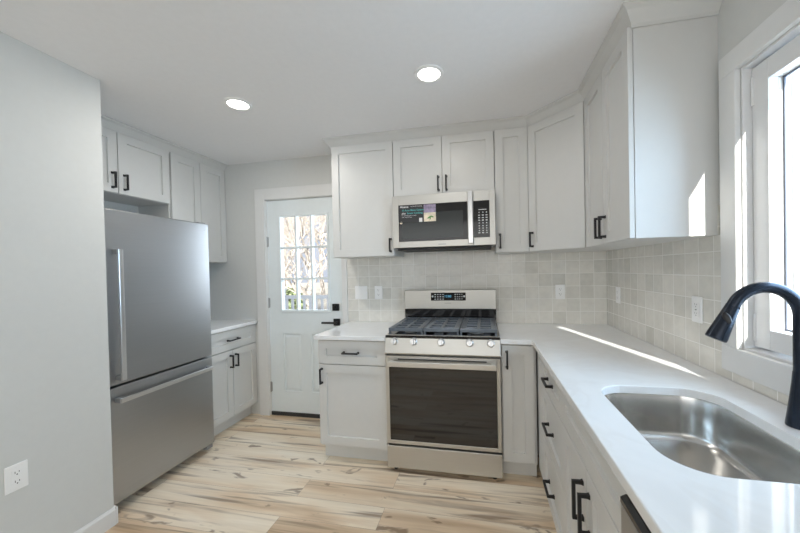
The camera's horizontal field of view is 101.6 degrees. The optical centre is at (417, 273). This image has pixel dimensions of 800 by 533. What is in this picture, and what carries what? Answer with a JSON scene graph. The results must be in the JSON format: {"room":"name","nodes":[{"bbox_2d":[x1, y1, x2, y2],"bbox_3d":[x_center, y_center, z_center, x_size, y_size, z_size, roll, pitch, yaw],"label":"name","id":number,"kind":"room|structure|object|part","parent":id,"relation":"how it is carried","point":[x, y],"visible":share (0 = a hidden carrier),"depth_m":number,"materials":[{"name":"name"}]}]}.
{"room":"kitchen","nodes":[
{"label":"kitchen","id":0,"kind":"room"},
{"bbox_2d":[0,31,113,532],"bbox_3d":[-2.525,0.203,-0.056,0.879,2.432,3.934,-1,1,12],"label":"wall","id":1,"kind":"structure","parent":0,"point":[55,408],"depth_m":1.55,"materials":[{"name":"paint"}]},
{"bbox_2d":[4,459,28,495],"bbox_3d":[-1.755,0.888,1.425,0.008,0.116,0.074,-1,1,12],"label":"wall outlet","id":2,"kind":"object","parent":1,"relation":"attached to","point":[16,475],"visible":1,"depth_m":1.42,"materials":[{"name":"white plastic"}]},
{"bbox_2d":[74,507,115,532],"bbox_3d":[-2.062,1.363,-0.132,0.014,0.095,3.934,-1,1,12],"label":"baseboard","id":3,"kind":"structure","parent":1,"relation":"attached to","point":[104,522],"depth_m":1.73,"materials":[{"name":"paint"}]},
{"bbox_2d":[114,505,117,523],"bbox_3d":[-2.040,1.338,1.877,0.775,0.095,0.012,-1,1,12],"label":"baseboard","id":4,"kind":"structure","parent":1,"relation":"attached to","point":[116,507],"depth_m":1.80,"materials":[{"name":"paint"}]},
{"bbox_2d":[104,201,137,212],"bbox_3d":[-2.375,0.168,2.618,0.100,2.432,1.366,-1,1,12],"label":"wall","id":5,"kind":"structure","parent":0,"point":[110,205],"depth_m":2.57,"materials":[{"name":"paint"}]},
{"bbox_2d":[101,126,169,206],"bbox_3d":[-2.227,-0.769,2.278,0.362,0.428,0.785,-1,1,12],"label":"upper cabinet","id":6,"kind":"object","parent":5,"relation":"attached to","point":[135,172],"visible":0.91,"depth_m":2.39,"materials":[{"name":"paint"}]},
{"bbox_3d":[-2.131,-0.769,2.066,0.020,0.424,0.396,-1,1,12],"label":"door","id":7,"kind":"part","parent":6,"relation":"part of","materials":[{"name":"paint"}]},
{"bbox_3d":[-2.069,-0.643,2.221,0.035,0.114,0.017,-1,1,12],"label":"handle","id":8,"kind":"part","parent":6,"relation":"part of","materials":[{"name":"black metal"}]},
{"bbox_3d":[-2.054,-0.644,2.296,0.035,0.114,0.017,-1,1,12],"label":"handle","id":9,"kind":"part","parent":6,"relation":"part of","materials":[{"name":"black metal"}]},
{"bbox_3d":[-2.053,-0.775,2.449,0.020,0.424,0.376,-1,1,12],"label":"door","id":10,"kind":"part","parent":6,"relation":"part of","materials":[{"name":"paint"}]},
{"bbox_2d":[101,114,227,171],"bbox_3d":[-2.025,-1.016,2.527,0.057,0.076,1.364,-1,1,12],"label":"trim","id":11,"kind":"structure","parent":6,"relation":"attached to","point":[107,122],"depth_m":2.52,"materials":[{"name":"paint"}]},
{"bbox_2d":[138,152,226,262],"bbox_3d":[-2.085,-0.550,2.949,0.362,0.889,0.576,-1,1,12],"label":"upper cabinet","id":12,"kind":"object","parent":5,"relation":"attached to","point":[197,190],"visible":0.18,"depth_m":2.90,"materials":[{"name":"paint"}]},
{"bbox_3d":[-1.980,-0.550,2.785,0.020,0.885,0.274,-1,1,12],"label":"door","id":13,"kind":"part","parent":12,"relation":"part of","materials":[{"name":"paint"}]},
{"bbox_3d":[-1.923,-0.555,3.062,0.020,0.885,0.282,-1,1,12],"label":"door","id":14,"kind":"part","parent":12,"relation":"part of","materials":[{"name":"paint"}]},
{"bbox_2d":[0,0,631,164],"bbox_3d":[-0.901,-1.113,0.318,3.958,0.120,5.560,-1,1,12],"label":"ceiling","id":15,"kind":"structure","parent":0,"point":[309,71],"depth_m":1.63,"materials":[{"name":"paint"}]},
{"bbox_2d":[223,97,251,110],"bbox_3d":[-1.128,-1.064,2.043,0.160,0.009,0.160,-1,1,12],"label":"recessed light","id":16,"kind":"object","parent":15,"relation":"in","point":[235,103],"visible":1,"depth_m":2.03,"materials":[{"name":"white plastic"}]},
{"bbox_2d":[414,64,443,82],"bbox_3d":[0.060,-1.086,1.771,0.160,0.009,0.160,-1,1,12],"label":"recessed light","id":17,"kind":"object","parent":15,"relation":"in","point":[428,73],"visible":1,"depth_m":1.76,"materials":[{"name":"white plastic"}]},
{"bbox_2d":[105,413,556,532],"bbox_3d":[-0.847,1.438,0.348,3.958,0.120,5.560,-1,1,12],"label":"floor","id":18,"kind":"structure","parent":0,"point":[261,473],"depth_m":1.99,"materials":[{"name":"brown wood"}]},
{"bbox_2d":[104,208,213,504],"bbox_3d":[-1.984,0.499,2.233,0.734,1.762,0.730,-1,1,12],"label":"refrigerator","id":19,"kind":"object","parent":18,"relation":"on","point":[158,279],"visible":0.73,"depth_m":2.10,"materials":[{"name":"metal"}]},
{"bbox_3d":[-1.711,0.724,1.871,0.036,0.026,0.028,-1,1,12],"label":"handle post","id":20,"kind":"part","parent":19,"relation":"part of","materials":[{"name":"silver metal"}]},
{"bbox_3d":[-1.696,0.234,1.867,0.014,0.752,0.026,-1,1,12],"label":"handle","id":21,"kind":"part","parent":19,"relation":"part of","materials":[{"name":"metal"}]},
{"bbox_3d":[-1.713,0.129,2.171,0.066,1.012,0.730,-1,1,12],"label":"fridge door","id":22,"kind":"part","parent":19,"relation":"part of","materials":[{"name":"metal"}]},
{"bbox_3d":[-1.695,0.980,2.182,0.066,0.665,0.730,-1,1,12],"label":"freezer drawer","id":23,"kind":"part","parent":19,"relation":"part of","materials":[{"name":"metal"}]},
{"bbox_3d":[-1.625,0.718,2.168,0.014,0.026,0.645,-1,1,12],"label":"handle","id":24,"kind":"part","parent":19,"relation":"part of","materials":[{"name":"metal"}]},
{"bbox_2d":[207,324,257,435],"bbox_3d":[-1.908,0.929,2.922,0.660,0.884,0.606,-1,1,12],"label":"base cabinet","id":25,"kind":"object","parent":18,"relation":"on","point":[234,361],"visible":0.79,"depth_m":2.87,"materials":[{"name":"paint"}]},
{"bbox_3d":[-1.659,0.959,2.717,0.020,0.582,0.296,-1,1,12],"label":"door","id":26,"kind":"part","parent":25,"relation":"part of","materials":[{"name":"paint"}]},
{"bbox_3d":[-1.637,0.574,2.860,0.020,0.170,0.598,-1,1,12],"label":"drawer","id":27,"kind":"part","parent":25,"relation":"part of","materials":[{"name":"paint"}]},
{"bbox_3d":[-1.612,0.760,2.828,0.035,0.114,0.017,-1,1,12],"label":"handle","id":28,"kind":"part","parent":25,"relation":"part of","materials":[{"name":"black metal"}]},
{"bbox_2d":[211,320,257,333],"bbox_3d":[-1.925,0.472,2.915,0.649,0.030,0.611,-1,1,12],"label":"countertop","id":29,"kind":"structure","parent":25,"relation":"on","point":[217,326],"depth_m":2.94,"materials":[{"name":"stone"}]},
{"bbox_3d":[-1.600,0.759,2.886,0.035,0.114,0.017,-1,1,12],"label":"handle","id":30,"kind":"part","parent":25,"relation":"part of","materials":[{"name":"black metal"}]},
{"bbox_3d":[-1.599,0.954,3.013,0.020,0.582,0.296,-1,1,12],"label":"door","id":31,"kind":"part","parent":25,"relation":"part of","materials":[{"name":"paint"}]},
{"bbox_2d":[318,340,387,460],"bbox_3d":[-0.404,0.900,2.585,0.508,0.884,0.660,-1,1,12],"label":"base cabinet","id":32,"kind":"object","parent":18,"relation":"on","point":[352,374],"visible":0.78,"depth_m":2.31,"materials":[{"name":"paint"}]},
{"bbox_3d":[-0.692,0.730,2.323,0.017,0.114,0.035,-1,1,12],"label":"handle","id":33,"kind":"part","parent":32,"relation":"part of","materials":[{"name":"black metal"}]},
{"bbox_3d":[-0.474,0.554,2.275,0.122,0.017,0.035,-1,1,12],"label":"handle","id":34,"kind":"part","parent":32,"relation":"part of","materials":[{"name":"black metal"}]},
{"bbox_3d":[-0.468,0.555,2.303,0.502,0.168,0.020,-1,1,12],"label":"drawer","id":35,"kind":"part","parent":32,"relation":"part of","materials":[{"name":"paint"}]},
{"bbox_3d":[-0.460,0.931,2.307,0.502,0.572,0.020,-1,1,12],"label":"door","id":36,"kind":"part","parent":32,"relation":"part of","materials":[{"name":"paint"}]},
{"bbox_2d":[314,321,396,340],"bbox_3d":[-0.420,0.444,2.584,0.526,0.030,0.642,-1,1,12],"label":"countertop","id":37,"kind":"structure","parent":32,"relation":"on","point":[352,330],"depth_m":2.42,"materials":[{"name":"stone"}]},
{"bbox_2d":[385,289,502,478],"bbox_3d":[0.214,0.733,2.426,0.762,1.196,0.692,-1,1,12],"label":"gas range","id":38,"kind":"object","parent":18,"relation":"on","point":[443,365],"visible":1,"depth_m":2.15,"materials":[{"name":"silver metal"}]},
{"bbox_3d":[-0.161,0.455,2.189,0.052,0.052,0.039,-1,1,12],"label":"knob","id":39,"kind":"part","parent":38,"relation":"part of","materials":[{"name":"metal"}]},
{"bbox_3d":[-0.030,0.453,2.162,0.052,0.052,0.039,-1,1,12],"label":"knob","id":40,"kind":"part","parent":38,"relation":"part of","materials":[{"name":"metal"}]},
{"bbox_3d":[0.150,0.449,2.126,0.052,0.052,0.039,-1,1,12],"label":"knob","id":41,"kind":"part","parent":38,"relation":"part of","materials":[{"name":"metal"}]},
{"bbox_3d":[0.143,0.590,2.094,0.706,0.036,0.018,-1,1,12],"label":"door handle","id":42,"kind":"part","parent":38,"relation":"part of","materials":[{"name":"metal"}]},
{"bbox_2d":[385,323,499,339],"bbox_3d":[0.206,0.415,2.419,0.760,0.020,0.560,-1,1,12],"label":"cooktop","id":43,"kind":"object","parent":38,"relation":"in","point":[398,335],"depth_m":2.18,"materials":[{"name":"black metal"}]},
{"bbox_3d":[0.152,0.469,2.148,0.762,0.126,0.049,-1,1,12],"label":"control panel","id":44,"kind":"part","parent":38,"relation":"part of","materials":[{"name":"metal"}]},
{"bbox_3d":[0.161,0.844,2.158,0.758,0.598,0.038,-1,1,12],"label":"oven door","id":45,"kind":"part","parent":38,"relation":"part of","materials":[{"name":"glass"}]},
{"bbox_3d":[0.169,1.231,2.161,0.760,0.149,0.041,-1,1,12],"label":"storage drawer","id":46,"kind":"part","parent":38,"relation":"part of","materials":[{"name":"metal"}]},
{"bbox_3d":[0.267,0.345,2.721,0.754,0.110,0.050,-1,1,12],"label":"backguard panel","id":47,"kind":"part","parent":38,"relation":"part of","materials":[{"name":"black metal"}]},
{"bbox_3d":[0.331,0.446,2.088,0.052,0.052,0.039,-1,1,12],"label":"knob","id":48,"kind":"part","parent":38,"relation":"part of","materials":[{"name":"metal"}]},
{"bbox_3d":[0.461,0.444,2.062,0.052,0.052,0.039,-1,1,12],"label":"knob","id":49,"kind":"part","parent":38,"relation":"part of","materials":[{"name":"metal"}]},
{"bbox_2d":[500,343,537,475],"bbox_3d":[0.705,0.879,2.358,0.216,0.884,0.660,-1,1,12],"label":"base cabinet","id":50,"kind":"object","parent":18,"relation":"on","point":[518,362],"visible":0.82,"depth_m":2.08,"materials":[{"name":"paint"}]},
{"bbox_3d":[0.565,0.546,2.063,0.017,0.114,0.035,-1,1,12],"label":"handle","id":51,"kind":"part","parent":50,"relation":"part of","materials":[{"name":"black metal"}]},
{"bbox_2d":[536,351,543,478],"bbox_3d":[1.104,0.873,2.199,0.618,0.884,0.812,-1,1,12],"label":"base cabinet","id":52,"kind":"object","parent":18,"relation":"on","point":[538,358],"visible":0.13,"depth_m":1.99,"materials":[{"name":"paint"}]},
{"bbox_2d":[497,323,799,532],"bbox_3d":[0.771,0.435,1.192,0.834,0.030,2.892,-1,1,12],"label":"countertop","id":53,"kind":"structure","parent":52,"relation":"on","point":[588,363],"depth_m":0.96,"materials":[{"name":"stone"}]},
{"bbox_2d":[605,393,799,483],"bbox_3d":[0.803,0.532,0.940,0.398,0.159,0.576,-1,1,12],"label":"sink","id":54,"kind":"object","parent":53,"relation":"in","point":[697,434],"visible":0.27,"depth_m":1.10,"materials":[{"name":"metal"}]},
{"bbox_2d":[705,282,799,429],"bbox_3d":[0.946,0.220,0.893,0.253,0.397,0.086,-1,1,12],"label":"faucet","id":55,"kind":"object","parent":53,"relation":"on","point":[721,328],"visible":1,"depth_m":0.89,"materials":[{"name":"black metal"}]},
{"bbox_3d":[0.965,0.145,0.900,0.186,0.248,0.031,-1,1,12],"label":"spout","id":56,"kind":"part","parent":55,"relation":"part of","materials":[{"name":"black metal"}]},
{"bbox_2d":[541,360,563,532],"bbox_3d":[0.951,0.883,1.556,0.660,0.884,0.506,-1,1,12],"label":"base cabinet","id":57,"kind":"object","parent":18,"relation":"on","point":[552,422],"visible":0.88,"depth_m":1.58,"materials":[{"name":"paint"}]},
{"bbox_3d":[0.638,0.538,1.615,0.035,0.017,0.130,-1,1,12],"label":"handle","id":58,"kind":"part","parent":57,"relation":"part of","materials":[{"name":"black metal"}]},
{"bbox_3d":[0.643,0.771,1.617,0.035,0.017,0.130,-1,1,12],"label":"handle","id":59,"kind":"part","parent":57,"relation":"part of","materials":[{"name":"black metal"}]},
{"bbox_3d":[0.649,1.068,1.621,0.035,0.017,0.130,-1,1,12],"label":"handle","id":60,"kind":"part","parent":57,"relation":"part of","materials":[{"name":"black metal"}]},
{"bbox_3d":[0.670,0.771,1.612,0.020,0.292,0.498,-1,1,12],"label":"drawer","id":61,"kind":"part","parent":57,"relation":"part of","materials":[{"name":"paint"}]},
{"bbox_3d":[0.665,0.538,1.609,0.020,0.162,0.498,-1,1,12],"label":"drawer","id":62,"kind":"part","parent":57,"relation":"part of","materials":[{"name":"paint"}]},
{"bbox_3d":[0.677,1.068,1.615,0.020,0.290,0.498,-1,1,12],"label":"drawer","id":63,"kind":"part","parent":57,"relation":"part of","materials":[{"name":"paint"}]},
{"bbox_2d":[562,392,626,532],"bbox_3d":[0.832,0.893,0.987,0.660,0.884,0.656,-1,1,12],"label":"base cabinet","id":64,"kind":"object","parent":18,"relation":"on","point":[592,492],"visible":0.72,"depth_m":1.03,"materials":[{"name":"paint"}]},
{"bbox_3d":[0.587,0.920,1.204,0.020,0.598,0.322,-1,1,12],"label":"door","id":65,"kind":"part","parent":64,"relation":"part of","materials":[{"name":"paint"}]},
{"bbox_3d":[0.530,0.748,1.081,0.035,0.134,0.017,-1,1,12],"label":"handle","id":66,"kind":"part","parent":64,"relation":"part of","materials":[{"name":"black metal"}]},
{"bbox_3d":[0.516,0.749,1.014,0.035,0.134,0.017,-1,1,12],"label":"handle","id":67,"kind":"part","parent":64,"relation":"part of","materials":[{"name":"black metal"}]},
{"bbox_3d":[0.521,0.926,0.884,0.020,0.598,0.322,-1,1,12],"label":"door","id":68,"kind":"part","parent":64,"relation":"part of","materials":[{"name":"paint"}]},
{"bbox_2d":[620,494,650,532],"bbox_3d":[0.688,0.913,0.367,0.600,0.865,0.600,-1,1,12],"label":"dishwasher","id":69,"kind":"object","parent":18,"relation":"on","point":[631,520],"visible":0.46,"depth_m":0.67,"materials":[{"name":"black metal"}]},
{"bbox_3d":[0.414,0.870,0.422,0.043,0.730,0.600,-1,1,12],"label":"door","id":70,"kind":"part","parent":69,"relation":"part of","materials":[{"name":"metal"}]},
{"bbox_2d":[209,155,606,413],"bbox_3d":[-0.336,0.120,2.965,3.958,2.432,0.148,-1,1,12],"label":"wall","id":71,"kind":"structure","parent":0,"point":[524,284],"depth_m":2.85,"materials":[{"name":"tile"}]},
{"bbox_2d":[254,183,348,415],"bbox_3d":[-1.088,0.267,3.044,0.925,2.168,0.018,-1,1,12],"label":"trim","id":72,"kind":"structure","parent":71,"relation":"attached to","point":[260,195],"depth_m":3.11,"materials":[{"name":"paint"}]},
{"bbox_2d":[267,197,342,417],"bbox_3d":[-1.062,0.323,3.057,0.770,2.055,0.104,-1,1,12],"label":"door","id":73,"kind":"structure","parent":71,"relation":"in","point":[294,383],"depth_m":3.08,"materials":[{"name":"paint"}]},
{"bbox_3d":[-1.187,0.843,3.103,0.169,0.534,0.010,-1,1,12],"label":"raised panel","id":74,"kind":"part","parent":73,"relation":"part of","materials":[{"name":"paint"}]},
{"bbox_3d":[-1.064,-0.104,3.074,0.516,0.926,0.054,-1,1,12],"label":"glazing frame","id":75,"kind":"part","parent":73,"relation":"part of","materials":[{"name":"paint"}]},
{"bbox_3d":[-0.905,0.838,3.046,0.169,0.534,0.010,-1,1,12],"label":"raised panel","id":76,"kind":"part","parent":73,"relation":"part of","materials":[{"name":"paint"}]},
{"bbox_3d":[-0.807,0.446,2.978,0.142,0.020,0.048,-1,1,12],"label":"lever handle","id":77,"kind":"part","parent":73,"relation":"part of","materials":[{"name":"black metal"}]},
{"bbox_2d":[355,286,366,298],"bbox_3d":[-0.509,0.167,2.920,0.116,0.116,0.009,-1,1,12],"label":"light switch","id":78,"kind":"object","parent":71,"relation":"attached to","point":[360,291],"visible":1,"depth_m":2.92,"materials":[{"name":"white plastic"}]},
{"bbox_2d":[331,141,404,258],"bbox_3d":[-0.412,-0.583,2.716,0.513,0.889,0.362,-1,1,12],"label":"upper cabinet","id":79,"kind":"object","parent":71,"relation":"attached to","point":[362,174],"visible":0.92,"depth_m":2.58,"materials":[{"name":"paint"}]},
{"bbox_2d":[375,286,382,298],"bbox_3d":[-0.349,0.163,2.888,0.072,0.116,0.008,-1,1,12],"label":"wall outlet","id":80,"kind":"object","parent":71,"relation":"attached to","point":[378,289],"visible":1,"depth_m":2.88,"materials":[{"name":"white plastic"}]},
{"bbox_2d":[393,131,494,195],"bbox_3d":[0.210,-0.818,2.586,0.762,0.442,0.362,-1,1,12],"label":"upper cabinet","id":81,"kind":"object","parent":71,"relation":"attached to","point":[464,162],"visible":0.87,"depth_m":2.44,"materials":[{"name":"paint"}]},
{"bbox_3d":[-0.004,-0.812,2.491,0.376,0.438,0.020,-1,1,12],"label":"door","id":82,"kind":"part","parent":81,"relation":"part of","materials":[{"name":"paint"}]},
{"bbox_3d":[0.150,-0.679,2.433,0.017,0.114,0.035,-1,1,12],"label":"handle","id":83,"kind":"part","parent":81,"relation":"part of","materials":[{"name":"black metal"}]},
{"bbox_2d":[392,190,495,252],"bbox_3d":[0.213,-0.391,2.555,0.758,0.408,0.417,-1,1,12],"label":"microwave","id":84,"kind":"object","parent":81,"relation":"attached to","point":[454,221],"visible":1,"depth_m":2.39,"materials":[{"name":"metal"}]},
{"bbox_2d":[424,204,435,212],"bbox_3d":[0.087,-0.485,2.403,0.090,0.060,0.001,-1,1,12],"label":"sticker","id":85,"kind":"object","parent":84,"relation":"on","point":[428,208],"depth_m":2.40,"materials":[{"name":"purple paper"}]},
{"bbox_2d":[424,212,435,221],"bbox_3d":[0.088,-0.421,2.403,0.090,0.066,0.001,-1,1,12],"label":"food photo","id":86,"kind":"object","parent":84,"relation":"attached to","point":[428,216],"depth_m":2.40},
{"bbox_3d":[0.108,-0.383,2.409,0.513,0.271,0.016,-1,1,12],"label":"door glass","id":87,"kind":"part","parent":84,"relation":"part of","materials":[{"name":"black glass"}]},
{"bbox_3d":[0.376,-0.406,2.328,0.034,0.372,0.038,-1,1,12],"label":"door handle","id":88,"kind":"part","parent":84,"relation":"part of","materials":[{"name":"metal"}]},
{"bbox_3d":[0.457,-0.395,2.338,0.111,0.261,0.016,-1,1,12],"label":"keypad glass","id":89,"kind":"part","parent":84,"relation":"part of","materials":[{"name":"black glass"}]},
{"bbox_3d":[0.476,-0.403,2.337,0.156,0.390,0.019,-1,1,12],"label":"control panel","id":90,"kind":"part","parent":84,"relation":"part of","materials":[{"name":"metal"}]},
{"bbox_3d":[0.209,-0.680,2.421,0.017,0.114,0.035,-1,1,12],"label":"handle","id":91,"kind":"part","parent":81,"relation":"part of","materials":[{"name":"black metal"}]},
{"bbox_3d":[0.369,-0.820,2.414,0.376,0.438,0.020,-1,1,12],"label":"door","id":92,"kind":"part","parent":81,"relation":"part of","materials":[{"name":"paint"}]},
{"bbox_2d":[494,127,529,254],"bbox_3d":[0.705,-0.604,2.488,0.236,0.889,0.362,-1,1,12],"label":"upper cabinet","id":93,"kind":"object","parent":71,"relation":"attached to","point":[510,145],"visible":0.88,"depth_m":2.35,"materials":[{"name":"paint"}]},
{"bbox_2d":[555,284,564,298],"bbox_3d":[1.129,0.141,2.585,0.072,0.116,0.008,-1,1,12],"label":"wall outlet","id":94,"kind":"object","parent":71,"relation":"attached to","point":[559,289],"visible":1,"depth_m":2.58,"materials":[{"name":"white plastic"}]},
{"bbox_2d":[525,101,638,253],"bbox_3d":[1.089,-0.610,2.279,0.624,0.889,0.616,-1,1,12],"label":"upper cabinet","id":95,"kind":"object","parent":71,"relation":"attached to","point":[556,144],"visible":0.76,"depth_m":2.14,"materials":[{"name":"paint"}]},
{"bbox_3d":[0.796,-0.242,2.290,0.035,0.110,0.017,-2,1,-33],"label":"handle","id":96,"kind":"part","parent":95,"relation":"part of","materials":[{"name":"black metal"}]},
{"bbox_3d":[0.907,-0.605,2.156,0.020,0.885,0.407,-2,1,-33],"label":"door","id":97,"kind":"part","parent":95,"relation":"part of","materials":[{"name":"paint"}]},
{"bbox_2d":[606,0,799,404],"bbox_3d":[0.996,0.128,-0.080,0.128,2.432,5.300,-1,1,12],"label":"wall","id":98,"kind":"structure","parent":0,"point":[657,283],"depth_m":1.54,"materials":[{"name":"tile"}]},
{"bbox_2d":[616,287,620,303],"bbox_3d":[1.414,0.149,2.303,0.008,0.116,0.072,-1,1,12],"label":"wall outlet","id":99,"kind":"object","parent":98,"relation":"attached to","point":[618,299],"visible":1,"depth_m":2.29,"materials":[{"name":"white plastic"}]},
{"bbox_2d":[584,16,719,247],"bbox_3d":[1.094,-0.603,1.650,0.362,0.889,0.622,-1,1,12],"label":"upper cabinet","id":100,"kind":"object","parent":98,"relation":"attached to","point":[651,113],"visible":1,"depth_m":1.35,"materials":[{"name":"paint"}]},
{"bbox_2d":[322,0,722,148],"bbox_3d":[0.334,-1.063,2.209,2.533,0.076,0.767,-1,1,39],"label":"trim","id":101,"kind":"structure","parent":100,"relation":"attached to","point":[632,14],"depth_m":1.79,"materials":[{"name":"paint"}]},
{"bbox_3d":[0.991,-0.602,1.825,0.020,0.885,0.296,-1,1,12],"label":"door","id":102,"kind":"part","parent":100,"relation":"part of","materials":[{"name":"paint"}]},
{"bbox_3d":[0.947,-0.241,1.716,0.035,0.114,0.017,-1,1,12],"label":"handle","id":103,"kind":"part","parent":100,"relation":"part of","materials":[{"name":"black metal"}]},
{"bbox_3d":[0.935,-0.240,1.658,0.035,0.114,0.017,-1,1,12],"label":"handle","id":104,"kind":"part","parent":100,"relation":"part of","materials":[{"name":"black metal"}]},
{"bbox_3d":[0.930,-0.598,1.525,0.020,0.885,0.306,-1,1,12],"label":"door","id":105,"kind":"part","parent":100,"relation":"part of","materials":[{"name":"paint"}]},
{"bbox_2d":[692,296,702,323],"bbox_3d":[1.239,0.158,1.447,0.008,0.116,0.072,-1,1,12],"label":"wall outlet","id":106,"kind":"object","parent":98,"relation":"attached to","point":[697,302],"visible":1,"depth_m":1.44,"materials":[{"name":"white plastic"}]},
{"bbox_2d":[719,0,799,395],"bbox_3d":[1.116,-0.224,0.870,0.020,1.208,0.844,-1,1,12],"label":"trim","id":107,"kind":"structure","parent":98,"relation":"attached to","point":[774,374],"depth_m":1.21,"materials":[{"name":"paint"}]},
{"bbox_2d":[741,23,799,364],"bbox_3d":[1.184,-0.233,0.856,0.118,1.033,0.680,-1,1,12],"label":"window","id":108,"kind":"structure","parent":98,"relation":"in","point":[770,82],"depth_m":1.12,"materials":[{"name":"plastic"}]},
{"bbox_3d":[1.287,-0.238,1.126,0.016,1.017,0.063,-1,1,12],"label":"storm frame","id":109,"kind":"part","parent":108,"relation":"part of","materials":[{"name":"plastic"}]},
{"label":"outside","id":110,"kind":"structure","parent":0,"visible":0},
{"bbox_3d":[-0.772,1.404,4.408,4.000,0.090,2.455,-1,1,12],"label":"deck","id":111,"kind":"object","parent":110,"visible":0},
{"bbox_2d":[285,288,327,309],"bbox_3d":[-0.574,0.786,5.509,4.030,1.110,0.160,-1,1,12],"label":"deck railing","id":112,"kind":"object","parent":111,"relation":"on","point":[292,297],"visible":0.06,"depth_m":5.77,"materials":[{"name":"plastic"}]},
{"bbox_3d":[-0.568,0.381,5.501,4.000,0.060,0.060,-1,1,12],"label":"rail","id":113,"kind":"part","parent":112,"relation":"part of","materials":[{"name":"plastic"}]},
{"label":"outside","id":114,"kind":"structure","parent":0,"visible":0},
{"bbox_2d":[286,282,327,309],"bbox_3d":[5.523,1.835,22.143,80.000,0.100,80.000,-1,1,12],"label":"ground","id":115,"kind":"structure","parent":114,"point":[317,285],"depth_m":36.70,"materials":[{"name":"white snow"}]},
{"bbox_2d":[286,287,306,308],"bbox_3d":[-4.478,1.279,11.109,1.505,1.721,1.485,-1,1,12],"label":"evergreen shrub","id":116,"kind":"object","parent":115,"relation":"on","point":[288,292],"visible":0.09,"depth_m":10.92,"materials":[{"name":"green plant"}]},
{"bbox_2d":[283,215,324,287],"bbox_3d":[-8.633,-2.726,17.610,9.583,9.815,5.932,-1,1,-11],"label":"bare tree","id":117,"kind":"object","parent":115,"relation":"on","point":[287,283],"visible":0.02,"depth_m":17.62,"materials":[{"name":"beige plant"}]},
{"bbox_2d":[283,215,325,286],"bbox_3d":[-5.770,-1.555,12.432,6.297,7.416,5.237,-1,1,44],"label":"bare tree","id":118,"kind":"object","parent":115,"relation":"on","point":[288,223],"visible":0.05,"depth_m":12.04,"materials":[{"name":"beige plant"}]},
{"bbox_2d":[283,215,326,306],"bbox_3d":[-2.810,-0.643,9.867,5.156,5.538,4.552,-1,1,-17],"label":"bare tree","id":119,"kind":"object","parent":115,"relation":"on","point":[307,262],"visible":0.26,"depth_m":9.00,"materials":[{"name":"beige plant"}]},
{"bbox_2d":[293,217,326,244],"bbox_3d":[-2.719,-2.074,15.326,6.140,8.301,6.467,-1,1,39],"label":"bare tree","id":120,"kind":"object","parent":115,"relation":"on","point":[320,217],"visible":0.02,"depth_m":15.20,"materials":[{"name":"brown plant"}]},
{"bbox_2d":[299,215,325,294],"bbox_3d":[-7.765,-4.145,24.697,8.522,12.420,12.310,-1,1,27],"label":"bare tree","id":121,"kind":"object","parent":115,"relation":"on","point":[322,287],"visible":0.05,"depth_m":26.65,"materials":[{"name":"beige plant"}]}
]}

